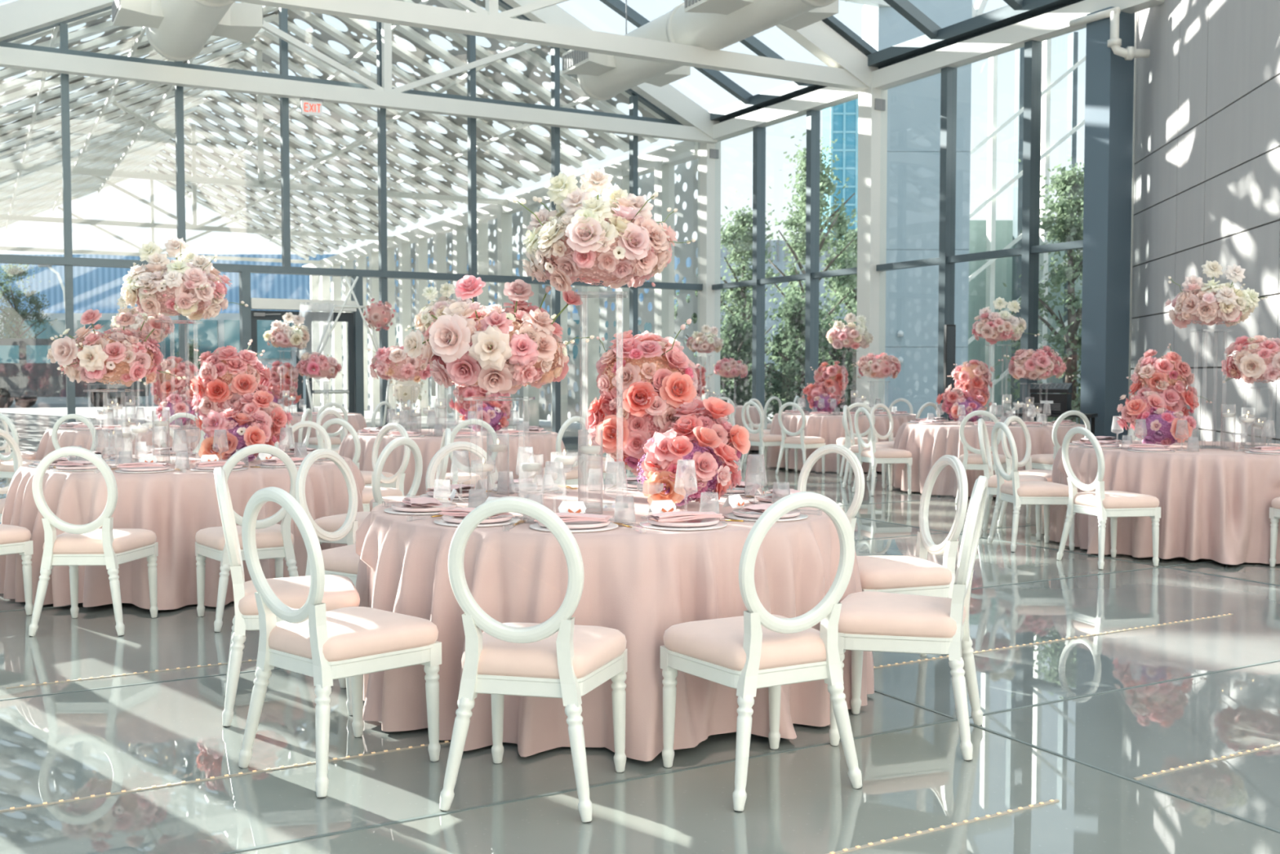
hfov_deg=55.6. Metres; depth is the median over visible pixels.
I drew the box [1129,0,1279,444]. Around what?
wall
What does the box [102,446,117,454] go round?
place card
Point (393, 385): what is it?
stand
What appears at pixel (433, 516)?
fork
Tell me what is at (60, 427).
dinner plate
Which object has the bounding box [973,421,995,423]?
folded napkin
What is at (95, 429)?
goblet
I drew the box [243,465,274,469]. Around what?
fork
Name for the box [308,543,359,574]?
seat cushion
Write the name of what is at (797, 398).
dining chair
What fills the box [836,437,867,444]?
seat cushion
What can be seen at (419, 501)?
folded napkin
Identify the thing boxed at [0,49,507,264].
roof truss
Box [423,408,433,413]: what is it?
candle
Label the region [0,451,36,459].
seat cushion
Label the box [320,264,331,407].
column
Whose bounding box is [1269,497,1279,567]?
dining chair
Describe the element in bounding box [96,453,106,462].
place card
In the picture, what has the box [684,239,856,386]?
block
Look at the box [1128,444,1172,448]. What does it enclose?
folded napkin
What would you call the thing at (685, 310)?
screen
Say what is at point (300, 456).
dinner plate
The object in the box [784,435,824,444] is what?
seat cushion
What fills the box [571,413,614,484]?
dining chair
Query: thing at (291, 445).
dining chair
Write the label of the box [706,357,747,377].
floral arrangement
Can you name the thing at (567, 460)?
candle
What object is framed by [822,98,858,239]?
glass tower
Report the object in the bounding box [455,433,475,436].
dinner plate
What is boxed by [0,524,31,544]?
seat cushion
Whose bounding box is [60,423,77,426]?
folded napkin
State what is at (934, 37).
skylight
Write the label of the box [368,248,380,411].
column
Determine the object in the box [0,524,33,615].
dining chair
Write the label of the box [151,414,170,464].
candle holder
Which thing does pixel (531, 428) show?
folded napkin
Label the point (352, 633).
seat cushion
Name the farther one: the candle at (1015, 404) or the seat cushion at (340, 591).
the candle at (1015, 404)
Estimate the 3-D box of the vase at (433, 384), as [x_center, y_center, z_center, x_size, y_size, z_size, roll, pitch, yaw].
[-3.553,-0.447,20.895,0.180,1.748,0.180,0,2,0]
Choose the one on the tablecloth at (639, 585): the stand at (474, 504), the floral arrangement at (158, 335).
the stand at (474, 504)
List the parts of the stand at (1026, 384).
plate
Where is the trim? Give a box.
[0,445,1279,853]
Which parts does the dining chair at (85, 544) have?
leg, leg, frame, seat frame, leg, leg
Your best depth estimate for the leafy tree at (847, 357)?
30.29 m
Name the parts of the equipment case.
label plate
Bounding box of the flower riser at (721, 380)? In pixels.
[720,379,737,406]
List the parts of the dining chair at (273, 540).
leg, leg, seat frame, frame, leg, leg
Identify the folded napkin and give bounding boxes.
[54,457,68,461]
[55,460,93,466]
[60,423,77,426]
[65,422,83,424]
[72,425,101,427]
[102,425,129,428]
[116,462,170,467]
[150,446,192,450]
[195,460,244,466]
[262,457,305,462]
[288,447,315,451]
[361,426,379,430]
[361,429,380,432]
[388,431,421,434]
[401,496,442,506]
[426,484,475,492]
[438,507,512,518]
[456,431,477,434]
[494,478,533,484]
[497,430,524,433]
[520,426,540,428]
[527,427,543,431]
[533,512,612,521]
[621,477,639,481]
[646,511,724,521]
[728,481,763,488]
[737,502,773,512]
[768,488,801,497]
[810,411,831,413]
[874,411,893,413]
[920,419,942,422]
[925,417,944,418]
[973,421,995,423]
[1014,421,1042,424]
[1051,421,1069,423]
[1080,437,1089,441]
[1084,440,1115,444]
[1094,435,1112,439]
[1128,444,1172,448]
[1250,445,1279,450]
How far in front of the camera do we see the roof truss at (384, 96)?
20.94 m
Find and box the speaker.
[943,324,955,420]
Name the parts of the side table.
leg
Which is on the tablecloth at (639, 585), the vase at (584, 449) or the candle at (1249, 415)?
the vase at (584, 449)
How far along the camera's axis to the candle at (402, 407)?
11.89 m
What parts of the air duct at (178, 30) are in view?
spout, spout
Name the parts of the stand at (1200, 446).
plate, plate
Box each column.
[309,275,320,405]
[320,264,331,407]
[331,260,342,408]
[342,257,353,408]
[355,253,367,410]
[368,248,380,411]
[386,248,395,413]
[398,239,412,413]
[415,233,428,415]
[433,228,447,417]
[453,222,466,419]
[476,215,488,309]
[497,208,512,423]
[522,200,538,426]
[550,201,567,428]
[582,194,599,431]
[615,169,629,333]
[653,157,674,338]
[697,141,720,400]
[856,83,887,412]
[1080,6,1134,439]
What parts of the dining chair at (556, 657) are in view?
leg, leg, frame, seat frame, leg, leg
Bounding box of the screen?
[319,159,697,422]
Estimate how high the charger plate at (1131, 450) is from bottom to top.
0.006 m
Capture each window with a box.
[0,0,702,453]
[711,40,1083,421]
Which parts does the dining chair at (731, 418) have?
frame, leg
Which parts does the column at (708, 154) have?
vent plate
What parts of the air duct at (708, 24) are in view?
spout, spout, spout, spout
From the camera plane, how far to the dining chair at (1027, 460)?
10.58 m
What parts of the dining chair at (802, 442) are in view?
leg, frame, leg, leg, seat frame, leg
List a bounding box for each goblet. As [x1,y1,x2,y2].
[93,429,110,450]
[212,429,228,456]
[449,450,471,502]
[515,446,534,495]
[542,461,566,510]
[604,461,627,519]
[674,459,697,497]
[744,454,767,503]
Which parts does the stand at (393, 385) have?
plate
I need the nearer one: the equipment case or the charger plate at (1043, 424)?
the charger plate at (1043, 424)
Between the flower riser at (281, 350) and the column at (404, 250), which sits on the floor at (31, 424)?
the column at (404, 250)
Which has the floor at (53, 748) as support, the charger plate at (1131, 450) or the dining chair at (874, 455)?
the dining chair at (874, 455)
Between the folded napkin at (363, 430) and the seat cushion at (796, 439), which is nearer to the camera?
the folded napkin at (363, 430)
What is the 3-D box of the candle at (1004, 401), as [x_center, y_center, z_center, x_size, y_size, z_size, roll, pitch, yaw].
[4.110,-0.284,13.590,0.084,0.032,0.084,0,2,0]
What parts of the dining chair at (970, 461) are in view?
leg, frame, seat frame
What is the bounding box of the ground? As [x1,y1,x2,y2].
[7,386,804,426]
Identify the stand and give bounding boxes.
[83,389,139,464]
[155,320,199,464]
[390,385,420,432]
[465,396,534,507]
[573,291,628,511]
[987,345,1008,411]
[1026,383,1050,424]
[1192,329,1228,448]
[1238,388,1279,448]
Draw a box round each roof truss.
[0,19,717,143]
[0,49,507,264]
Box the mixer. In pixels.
[1030,382,1072,393]
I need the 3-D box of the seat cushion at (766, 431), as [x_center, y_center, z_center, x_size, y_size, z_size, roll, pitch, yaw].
[1.948,0.084,18.323,0.462,0.089,0.491,2,3,42]
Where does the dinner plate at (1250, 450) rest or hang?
on the charger plate at (1248, 451)
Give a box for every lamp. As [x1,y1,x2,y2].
[37,264,66,404]
[897,329,903,336]
[897,356,903,363]
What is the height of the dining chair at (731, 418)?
0.971 m
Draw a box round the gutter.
[719,0,1084,122]
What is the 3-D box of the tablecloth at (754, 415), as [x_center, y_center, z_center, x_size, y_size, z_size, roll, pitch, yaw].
[1.121,0.012,21.528,2.299,0.752,2.271,1,3,28]
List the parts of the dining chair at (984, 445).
leg, frame, panel, leg, seat frame, leg, leg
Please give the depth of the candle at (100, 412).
13.06 m
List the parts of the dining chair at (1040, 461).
seat frame, frame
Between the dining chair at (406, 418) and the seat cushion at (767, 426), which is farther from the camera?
the seat cushion at (767, 426)
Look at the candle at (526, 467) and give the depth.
4.88 m
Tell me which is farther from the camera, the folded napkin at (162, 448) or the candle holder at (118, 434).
the folded napkin at (162, 448)
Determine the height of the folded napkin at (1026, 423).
0.025 m
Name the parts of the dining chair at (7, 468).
seat frame, frame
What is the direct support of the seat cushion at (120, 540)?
on the dining chair at (85, 544)
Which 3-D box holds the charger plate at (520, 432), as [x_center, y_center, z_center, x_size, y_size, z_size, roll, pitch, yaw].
[-1.014,0.057,11.631,0.330,0.006,0.330,0,2,6]
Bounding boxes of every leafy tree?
[0,263,65,405]
[84,326,145,405]
[173,334,203,376]
[674,266,751,397]
[693,190,789,411]
[696,308,789,419]
[751,280,849,422]
[764,132,857,420]
[791,310,856,412]
[818,223,857,388]
[995,156,1084,422]
[1071,350,1081,423]
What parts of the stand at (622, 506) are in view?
plate, plate, rod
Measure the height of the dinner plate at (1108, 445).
0.016 m
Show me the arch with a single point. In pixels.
(357, 306)
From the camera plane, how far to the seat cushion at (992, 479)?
9.86 m
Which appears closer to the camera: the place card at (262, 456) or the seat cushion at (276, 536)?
the seat cushion at (276, 536)
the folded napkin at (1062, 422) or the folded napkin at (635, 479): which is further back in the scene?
the folded napkin at (1062, 422)
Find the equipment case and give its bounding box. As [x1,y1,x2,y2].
[1030,393,1071,413]
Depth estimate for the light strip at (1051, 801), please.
3.56 m
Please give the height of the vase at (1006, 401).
0.338 m
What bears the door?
attached to the window at (68, 261)
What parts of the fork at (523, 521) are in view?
handle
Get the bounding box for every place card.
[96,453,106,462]
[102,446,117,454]
[138,455,157,462]
[171,443,187,450]
[200,454,218,462]
[255,453,271,460]
[278,444,289,451]
[448,488,462,501]
[474,478,493,490]
[484,496,498,502]
[532,474,554,485]
[558,501,586,513]
[648,499,675,513]
[722,493,744,507]
[749,483,764,496]
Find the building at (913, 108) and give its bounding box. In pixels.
[862,0,972,420]
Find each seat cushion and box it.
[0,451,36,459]
[0,459,40,471]
[0,497,5,513]
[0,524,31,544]
[43,528,156,554]
[195,524,293,550]
[238,574,359,615]
[268,606,438,662]
[303,436,341,444]
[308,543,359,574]
[314,511,370,532]
[360,471,393,484]
[362,485,402,503]
[369,496,405,511]
[444,471,487,484]
[461,622,626,679]
[520,466,582,480]
[571,455,610,461]
[573,460,622,472]
[662,613,826,671]
[743,423,771,429]
[748,434,786,441]
[763,429,770,434]
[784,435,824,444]
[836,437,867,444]
[838,591,966,637]
[848,444,890,453]
[856,555,952,589]
[861,448,911,457]
[875,440,894,448]
[959,453,1006,464]
[987,474,1047,488]
[1000,480,1068,497]
[1008,469,1052,482]
[1030,453,1053,464]
[1073,490,1159,508]
[1271,497,1279,509]
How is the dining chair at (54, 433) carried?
on the floor at (53, 748)
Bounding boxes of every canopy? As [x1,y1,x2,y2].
[0,2,279,229]
[142,0,697,267]
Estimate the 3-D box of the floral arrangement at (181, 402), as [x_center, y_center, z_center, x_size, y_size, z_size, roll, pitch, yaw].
[-4.994,-0.394,13.141,0.580,0.756,0.958,-1,3,-30]
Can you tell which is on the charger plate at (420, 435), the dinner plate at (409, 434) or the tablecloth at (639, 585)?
the dinner plate at (409, 434)
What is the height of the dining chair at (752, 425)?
0.971 m
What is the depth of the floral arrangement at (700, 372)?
21.65 m
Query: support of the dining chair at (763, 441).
on the floor at (53, 748)
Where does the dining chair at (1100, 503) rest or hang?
on the floor at (53, 748)
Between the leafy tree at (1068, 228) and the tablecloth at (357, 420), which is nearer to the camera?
the tablecloth at (357, 420)
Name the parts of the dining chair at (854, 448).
leg, frame, leg, leg, leg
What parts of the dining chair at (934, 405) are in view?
frame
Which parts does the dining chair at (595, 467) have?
seat frame, frame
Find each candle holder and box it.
[97,408,106,414]
[106,431,121,459]
[112,404,122,408]
[129,422,147,435]
[393,413,404,418]
[422,406,435,435]
[471,457,495,501]
[551,448,577,467]
[1013,401,1022,408]
[1032,406,1041,412]
[1239,414,1255,449]
[1254,421,1270,429]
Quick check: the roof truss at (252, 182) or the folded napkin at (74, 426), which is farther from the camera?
the roof truss at (252, 182)
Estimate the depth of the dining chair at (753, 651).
3.85 m
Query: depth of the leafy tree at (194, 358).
64.74 m
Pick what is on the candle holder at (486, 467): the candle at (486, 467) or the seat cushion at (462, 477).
the candle at (486, 467)
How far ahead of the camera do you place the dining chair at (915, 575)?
5.31 m
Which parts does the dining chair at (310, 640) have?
leg, frame, leg, seat frame, leg, leg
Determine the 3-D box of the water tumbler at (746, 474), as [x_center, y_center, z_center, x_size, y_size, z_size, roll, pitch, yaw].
[0.521,0.269,5.582,0.084,0.104,0.084,0,2,-8]
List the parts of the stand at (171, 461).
plate, plate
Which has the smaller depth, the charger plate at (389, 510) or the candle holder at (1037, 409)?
the charger plate at (389, 510)
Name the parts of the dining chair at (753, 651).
leg, leg, seat frame, leg, frame, leg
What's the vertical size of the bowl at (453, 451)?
0.114 m
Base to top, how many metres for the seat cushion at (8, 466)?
0.089 m
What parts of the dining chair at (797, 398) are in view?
frame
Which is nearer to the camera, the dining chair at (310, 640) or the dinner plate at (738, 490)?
the dining chair at (310, 640)
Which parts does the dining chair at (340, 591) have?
leg, frame, leg, seat frame, leg, leg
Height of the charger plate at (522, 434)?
0.006 m
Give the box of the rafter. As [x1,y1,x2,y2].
[775,20,878,88]
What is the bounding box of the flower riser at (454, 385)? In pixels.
[436,385,459,434]
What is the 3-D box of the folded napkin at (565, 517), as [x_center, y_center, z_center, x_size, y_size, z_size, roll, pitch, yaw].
[-0.244,0.332,4.465,0.270,0.025,0.136,0,2,7]
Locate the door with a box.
[239,271,364,417]
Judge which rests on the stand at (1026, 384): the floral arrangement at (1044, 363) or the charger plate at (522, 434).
the floral arrangement at (1044, 363)
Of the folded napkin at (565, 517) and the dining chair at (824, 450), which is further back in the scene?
the dining chair at (824, 450)
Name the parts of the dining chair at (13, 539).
seat frame, leg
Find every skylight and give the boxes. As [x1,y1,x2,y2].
[0,0,719,139]
[600,0,1076,120]
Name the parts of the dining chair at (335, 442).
seat frame, frame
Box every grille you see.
[111,0,119,22]
[562,49,587,71]
[684,0,700,8]
[946,325,955,390]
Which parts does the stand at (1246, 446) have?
plate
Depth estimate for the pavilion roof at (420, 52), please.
32.32 m
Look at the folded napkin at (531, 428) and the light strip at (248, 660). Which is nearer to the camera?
the light strip at (248, 660)
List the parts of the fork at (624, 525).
handle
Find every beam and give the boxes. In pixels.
[228,0,868,90]
[712,0,1164,142]
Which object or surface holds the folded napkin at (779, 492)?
on the dinner plate at (767, 497)
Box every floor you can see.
[0,404,586,452]
[0,442,1279,853]
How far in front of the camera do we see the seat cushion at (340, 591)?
4.70 m
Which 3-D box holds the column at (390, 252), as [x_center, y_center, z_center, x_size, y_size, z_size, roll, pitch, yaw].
[-9.039,-3.386,43.805,0.320,6.350,0.320,-1,3,-29]
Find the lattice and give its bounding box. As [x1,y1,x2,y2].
[840,0,987,17]
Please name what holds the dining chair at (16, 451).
on the floor at (53, 748)
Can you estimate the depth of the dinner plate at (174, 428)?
12.27 m
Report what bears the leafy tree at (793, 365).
on the ground
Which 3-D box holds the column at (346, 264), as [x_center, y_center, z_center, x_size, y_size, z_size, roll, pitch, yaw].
[-11.649,-3.590,48.528,0.320,6.350,0.320,-1,3,-29]
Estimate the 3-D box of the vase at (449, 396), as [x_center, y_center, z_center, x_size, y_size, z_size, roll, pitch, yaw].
[-3.173,-0.169,20.260,0.180,1.248,0.180,0,2,0]
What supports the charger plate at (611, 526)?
on the tablecloth at (639, 585)
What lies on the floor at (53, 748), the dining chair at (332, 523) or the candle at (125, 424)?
the dining chair at (332, 523)
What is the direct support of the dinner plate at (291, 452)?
on the charger plate
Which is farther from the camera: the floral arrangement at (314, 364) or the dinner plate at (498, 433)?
the floral arrangement at (314, 364)
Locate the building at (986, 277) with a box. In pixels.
[968,31,1085,423]
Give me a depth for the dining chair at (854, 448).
14.30 m
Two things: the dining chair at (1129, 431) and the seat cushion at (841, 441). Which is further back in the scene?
the seat cushion at (841, 441)
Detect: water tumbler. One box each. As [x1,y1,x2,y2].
[522,494,542,522]
[586,468,604,490]
[613,496,635,524]
[698,492,719,513]
[744,474,761,497]
[771,482,790,500]
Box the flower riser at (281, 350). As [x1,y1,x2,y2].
[279,350,296,414]
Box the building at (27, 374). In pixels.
[0,337,150,408]
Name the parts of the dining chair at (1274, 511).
leg, seat frame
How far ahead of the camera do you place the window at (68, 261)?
21.30 m
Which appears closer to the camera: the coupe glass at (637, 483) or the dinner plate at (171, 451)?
the coupe glass at (637, 483)
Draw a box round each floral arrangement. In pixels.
[46,308,186,386]
[110,296,174,342]
[120,236,248,319]
[150,355,199,426]
[190,339,293,462]
[262,311,310,349]
[266,360,302,406]
[295,351,344,382]
[363,297,395,331]
[367,343,432,382]
[389,378,426,408]
[403,275,594,394]
[404,282,472,335]
[448,380,512,431]
[511,167,695,291]
[585,318,750,506]
[684,324,723,353]
[694,361,713,397]
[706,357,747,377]
[801,360,861,412]
[826,312,873,349]
[851,351,901,378]
[936,359,1003,422]
[971,297,1039,344]
[1004,345,1074,380]
[1116,343,1212,445]
[1164,260,1267,328]
[1221,334,1279,383]
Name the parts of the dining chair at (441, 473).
frame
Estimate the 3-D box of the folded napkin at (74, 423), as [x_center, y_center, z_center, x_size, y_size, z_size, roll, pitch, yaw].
[-6.050,-0.037,13.011,0.136,0.025,0.270,0,2,0]
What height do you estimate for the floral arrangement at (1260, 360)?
0.376 m
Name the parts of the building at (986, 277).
green glass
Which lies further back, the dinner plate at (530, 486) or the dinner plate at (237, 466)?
the dinner plate at (237, 466)
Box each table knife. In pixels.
[406,493,453,500]
[607,481,623,488]
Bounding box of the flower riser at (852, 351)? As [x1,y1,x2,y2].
[841,350,857,396]
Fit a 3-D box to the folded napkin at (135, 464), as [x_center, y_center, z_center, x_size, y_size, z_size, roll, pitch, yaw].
[-2.886,0.219,7.066,0.270,0.025,0.136,0,2,-1]
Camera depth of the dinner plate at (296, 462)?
7.39 m
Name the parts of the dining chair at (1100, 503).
leg, frame, leg, leg, seat frame, leg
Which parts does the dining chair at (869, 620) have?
leg, leg, seat frame, leg, frame, leg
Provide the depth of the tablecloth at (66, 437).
12.10 m
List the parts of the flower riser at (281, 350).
plate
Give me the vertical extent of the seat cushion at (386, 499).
0.089 m
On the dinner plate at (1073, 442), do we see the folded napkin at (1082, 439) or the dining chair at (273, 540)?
the folded napkin at (1082, 439)
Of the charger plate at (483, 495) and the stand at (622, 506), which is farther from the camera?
the charger plate at (483, 495)
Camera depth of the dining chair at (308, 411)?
13.00 m
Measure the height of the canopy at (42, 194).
3.980 m
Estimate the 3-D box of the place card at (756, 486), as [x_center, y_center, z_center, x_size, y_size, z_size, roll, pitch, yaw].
[0.516,0.275,5.319,0.056,0.048,0.110,0,2,-8]
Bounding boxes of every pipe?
[1069,6,1150,60]
[1127,12,1137,438]
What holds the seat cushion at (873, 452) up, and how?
on the dining chair at (874, 455)
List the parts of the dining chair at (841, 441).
leg, leg, frame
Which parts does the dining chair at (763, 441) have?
leg, frame, leg, seat frame, leg, leg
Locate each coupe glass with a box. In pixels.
[511,483,537,517]
[636,483,663,517]
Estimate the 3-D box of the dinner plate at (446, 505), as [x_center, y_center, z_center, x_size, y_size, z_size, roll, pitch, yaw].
[-0.891,0.330,5.015,0.270,0.016,0.270,-1,3,-18]
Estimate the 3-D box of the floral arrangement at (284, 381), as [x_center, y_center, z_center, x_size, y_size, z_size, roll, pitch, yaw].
[-5.226,-0.580,17.383,0.656,0.753,0.902,2,3,33]
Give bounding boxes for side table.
[1004,412,1097,435]
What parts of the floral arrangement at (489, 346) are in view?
stem, stem, stem, stem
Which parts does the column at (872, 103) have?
vent plate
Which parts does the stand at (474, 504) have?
rod, plate, rod, plate, rod, rod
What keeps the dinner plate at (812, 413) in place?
on the charger plate
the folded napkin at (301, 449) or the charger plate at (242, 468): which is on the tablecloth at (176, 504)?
the charger plate at (242, 468)
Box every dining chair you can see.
[0,411,36,494]
[0,413,40,478]
[0,428,22,522]
[0,457,26,462]
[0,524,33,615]
[28,446,158,636]
[51,413,97,457]
[124,422,182,454]
[159,412,205,452]
[195,444,298,631]
[213,466,359,726]
[238,486,441,797]
[278,420,294,448]
[280,421,331,449]
[295,448,359,586]
[297,408,312,448]
[302,402,347,453]
[314,436,422,544]
[315,409,347,453]
[317,417,395,488]
[362,422,410,511]
[369,427,451,511]
[371,400,392,427]
[403,400,410,428]
[425,441,499,490]
[439,496,627,822]
[444,418,497,488]
[518,416,589,484]
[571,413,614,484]
[573,460,624,484]
[660,491,862,811]
[718,396,735,422]
[727,399,764,466]
[739,400,788,472]
[743,395,782,430]
[744,398,770,462]
[767,395,799,448]
[775,401,825,474]
[797,444,864,534]
[828,475,987,760]
[836,402,876,477]
[842,404,890,488]
[852,407,912,496]
[856,454,968,679]
[866,403,894,480]
[888,398,913,413]
[893,402,940,440]
[955,409,1006,503]
[977,417,1047,540]
[987,422,1075,551]
[997,415,1052,527]
[1008,403,1041,421]
[1030,410,1090,470]
[1056,426,1160,569]
[1127,422,1143,439]
[1128,428,1135,439]
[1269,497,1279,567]
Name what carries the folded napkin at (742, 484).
on the dinner plate at (738, 490)
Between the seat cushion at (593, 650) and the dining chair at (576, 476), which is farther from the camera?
the dining chair at (576, 476)
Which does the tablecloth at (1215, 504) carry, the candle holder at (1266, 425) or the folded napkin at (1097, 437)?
the candle holder at (1266, 425)
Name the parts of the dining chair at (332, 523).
seat frame, frame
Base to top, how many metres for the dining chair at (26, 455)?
0.971 m
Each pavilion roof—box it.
[0,2,277,192]
[144,0,657,257]
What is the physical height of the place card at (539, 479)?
0.048 m
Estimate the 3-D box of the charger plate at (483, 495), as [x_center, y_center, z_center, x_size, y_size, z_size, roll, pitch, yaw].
[-0.850,0.317,5.605,0.330,0.006,0.330,1,3,26]
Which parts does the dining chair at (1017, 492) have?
leg, frame, leg, seat frame, leg, leg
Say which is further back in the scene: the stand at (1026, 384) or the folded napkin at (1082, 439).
the stand at (1026, 384)
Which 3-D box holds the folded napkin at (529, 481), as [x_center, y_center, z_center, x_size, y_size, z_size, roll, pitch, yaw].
[-0.564,0.268,5.936,0.270,0.025,0.136,-2,3,-32]
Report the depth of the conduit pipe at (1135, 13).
16.70 m
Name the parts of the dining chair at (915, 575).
seat frame, frame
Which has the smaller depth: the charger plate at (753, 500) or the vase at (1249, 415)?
the charger plate at (753, 500)
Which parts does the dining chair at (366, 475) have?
frame, seat frame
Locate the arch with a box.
[306,275,390,426]
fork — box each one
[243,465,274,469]
[408,514,442,521]
[502,520,525,531]
[553,480,581,488]
[553,483,576,488]
[613,522,646,533]
[719,518,757,523]
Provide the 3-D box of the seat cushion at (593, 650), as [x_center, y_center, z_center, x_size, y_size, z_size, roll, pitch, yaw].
[-0.319,0.706,3.907,0.491,0.089,0.462,1,3,12]
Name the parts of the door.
handle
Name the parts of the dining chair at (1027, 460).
leg, frame, leg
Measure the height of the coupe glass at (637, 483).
0.134 m
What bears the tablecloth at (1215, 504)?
on the round table
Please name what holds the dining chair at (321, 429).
on the floor at (53, 748)
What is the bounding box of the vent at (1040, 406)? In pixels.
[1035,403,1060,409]
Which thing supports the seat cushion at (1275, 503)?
on the dining chair at (1274, 511)
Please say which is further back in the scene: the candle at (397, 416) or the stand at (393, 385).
the candle at (397, 416)
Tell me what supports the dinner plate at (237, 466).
on the charger plate at (242, 468)
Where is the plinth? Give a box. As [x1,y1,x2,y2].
[398,413,417,429]
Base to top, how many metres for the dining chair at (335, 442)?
0.971 m
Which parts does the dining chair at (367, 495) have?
seat frame, frame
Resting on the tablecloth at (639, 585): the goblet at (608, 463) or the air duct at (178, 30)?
the goblet at (608, 463)
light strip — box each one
[0,740,450,812]
[5,659,257,688]
[826,799,1059,853]
[873,613,1233,668]
[1133,742,1279,779]
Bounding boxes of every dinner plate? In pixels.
[33,460,70,466]
[55,464,97,469]
[58,426,73,428]
[66,453,111,458]
[73,426,102,429]
[104,427,131,430]
[120,465,169,471]
[151,426,178,429]
[151,449,192,454]
[195,464,243,469]
[260,460,302,466]
[284,450,311,455]
[297,454,325,459]
[358,431,387,434]
[391,433,421,436]
[391,501,457,511]
[426,488,485,497]
[441,514,512,523]
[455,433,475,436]
[496,432,523,435]
[497,483,553,490]
[515,427,542,430]
[520,430,548,432]
[537,519,610,528]
[622,480,643,488]
[647,517,719,527]
[707,486,757,493]
[732,507,800,518]
[754,493,782,502]
[812,413,831,414]
[891,412,909,414]
[919,422,943,423]
[925,418,947,421]
[973,423,995,426]
[1014,423,1040,426]
[1045,422,1071,425]
[1071,440,1084,444]
[1082,443,1119,447]
[1097,438,1119,442]
[1131,447,1170,450]
[1248,448,1279,453]
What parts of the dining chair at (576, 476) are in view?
seat frame, frame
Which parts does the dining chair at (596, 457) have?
leg, frame, leg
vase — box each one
[102,405,112,422]
[106,398,117,413]
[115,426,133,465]
[120,413,137,457]
[124,395,136,427]
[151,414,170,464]
[400,401,411,431]
[411,408,421,416]
[428,376,439,428]
[436,398,446,415]
[444,384,455,426]
[447,384,458,418]
[486,432,509,497]
[519,453,543,505]
[577,430,602,514]
[704,387,711,398]
[1001,397,1011,423]
[1022,404,1032,417]
[1024,396,1034,421]
[1220,404,1235,449]
[1240,407,1255,444]
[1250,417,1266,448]
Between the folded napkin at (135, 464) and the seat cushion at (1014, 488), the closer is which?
the folded napkin at (135, 464)
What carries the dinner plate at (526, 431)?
on the charger plate at (520, 432)
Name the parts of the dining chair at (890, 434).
leg, frame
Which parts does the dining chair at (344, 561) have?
seat frame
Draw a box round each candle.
[97,410,106,413]
[103,408,112,412]
[106,434,119,439]
[107,403,116,406]
[112,405,122,408]
[115,432,130,437]
[122,422,136,426]
[125,402,134,404]
[131,427,147,432]
[153,421,168,426]
[393,414,403,418]
[401,406,410,409]
[411,413,420,416]
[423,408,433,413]
[431,376,435,395]
[436,404,445,408]
[447,394,452,413]
[450,384,454,404]
[472,463,493,471]
[488,444,506,452]
[520,462,542,471]
[552,455,576,464]
[579,445,600,453]
[1003,400,1010,403]
[1013,403,1022,406]
[1023,406,1031,409]
[1033,408,1041,411]
[1222,413,1234,417]
[1240,417,1253,422]
[1242,413,1253,417]
[1252,422,1265,426]
[1256,424,1269,428]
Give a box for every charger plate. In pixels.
[27,464,56,467]
[49,466,110,471]
[67,457,115,460]
[70,428,104,431]
[101,429,131,431]
[114,468,175,472]
[146,452,196,455]
[190,466,248,471]
[255,463,300,467]
[302,457,344,461]
[357,433,391,435]
[383,506,462,515]
[386,435,423,437]
[419,493,491,499]
[433,516,520,526]
[454,435,479,437]
[490,434,525,436]
[492,486,559,492]
[520,431,551,434]
[528,522,618,532]
[617,484,642,490]
[639,520,727,530]
[711,489,766,495]
[724,512,808,521]
[747,497,774,503]
[916,423,946,424]
[1012,425,1043,426]
[1043,424,1074,426]
[1078,445,1123,448]
[1127,448,1175,452]
[1244,450,1279,454]
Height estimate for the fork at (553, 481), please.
0.020 m
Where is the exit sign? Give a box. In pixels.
[299,97,323,116]
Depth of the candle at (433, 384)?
20.85 m
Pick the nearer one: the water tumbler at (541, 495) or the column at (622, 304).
the water tumbler at (541, 495)
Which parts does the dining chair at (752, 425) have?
leg, frame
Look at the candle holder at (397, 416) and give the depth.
11.77 m
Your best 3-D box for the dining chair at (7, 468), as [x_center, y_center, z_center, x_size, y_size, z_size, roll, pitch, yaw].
[-5.920,0.345,11.652,0.491,0.971,0.541,1,3,26]
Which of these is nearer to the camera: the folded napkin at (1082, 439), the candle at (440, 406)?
the folded napkin at (1082, 439)
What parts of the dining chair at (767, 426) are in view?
frame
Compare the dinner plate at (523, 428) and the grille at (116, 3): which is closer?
the dinner plate at (523, 428)
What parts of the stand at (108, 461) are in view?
plate, plate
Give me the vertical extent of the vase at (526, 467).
0.238 m
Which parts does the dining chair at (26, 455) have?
frame, leg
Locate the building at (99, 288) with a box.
[0,253,691,404]
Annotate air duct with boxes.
[111,0,262,61]
[562,0,838,100]
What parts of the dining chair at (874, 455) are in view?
leg, frame, leg, seat frame, leg, leg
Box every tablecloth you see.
[0,452,364,609]
[35,423,207,460]
[284,412,367,448]
[337,428,568,496]
[355,484,874,761]
[726,405,764,450]
[766,412,919,472]
[892,420,1085,497]
[1048,440,1279,564]
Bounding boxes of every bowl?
[449,450,471,476]
[515,446,534,468]
[542,461,566,490]
[604,461,627,489]
[744,454,767,482]
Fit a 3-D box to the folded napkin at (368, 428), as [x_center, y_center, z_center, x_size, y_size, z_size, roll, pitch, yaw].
[-2.599,0.018,11.740,0.136,0.025,0.270,0,2,2]
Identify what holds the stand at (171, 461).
on the tablecloth at (176, 504)

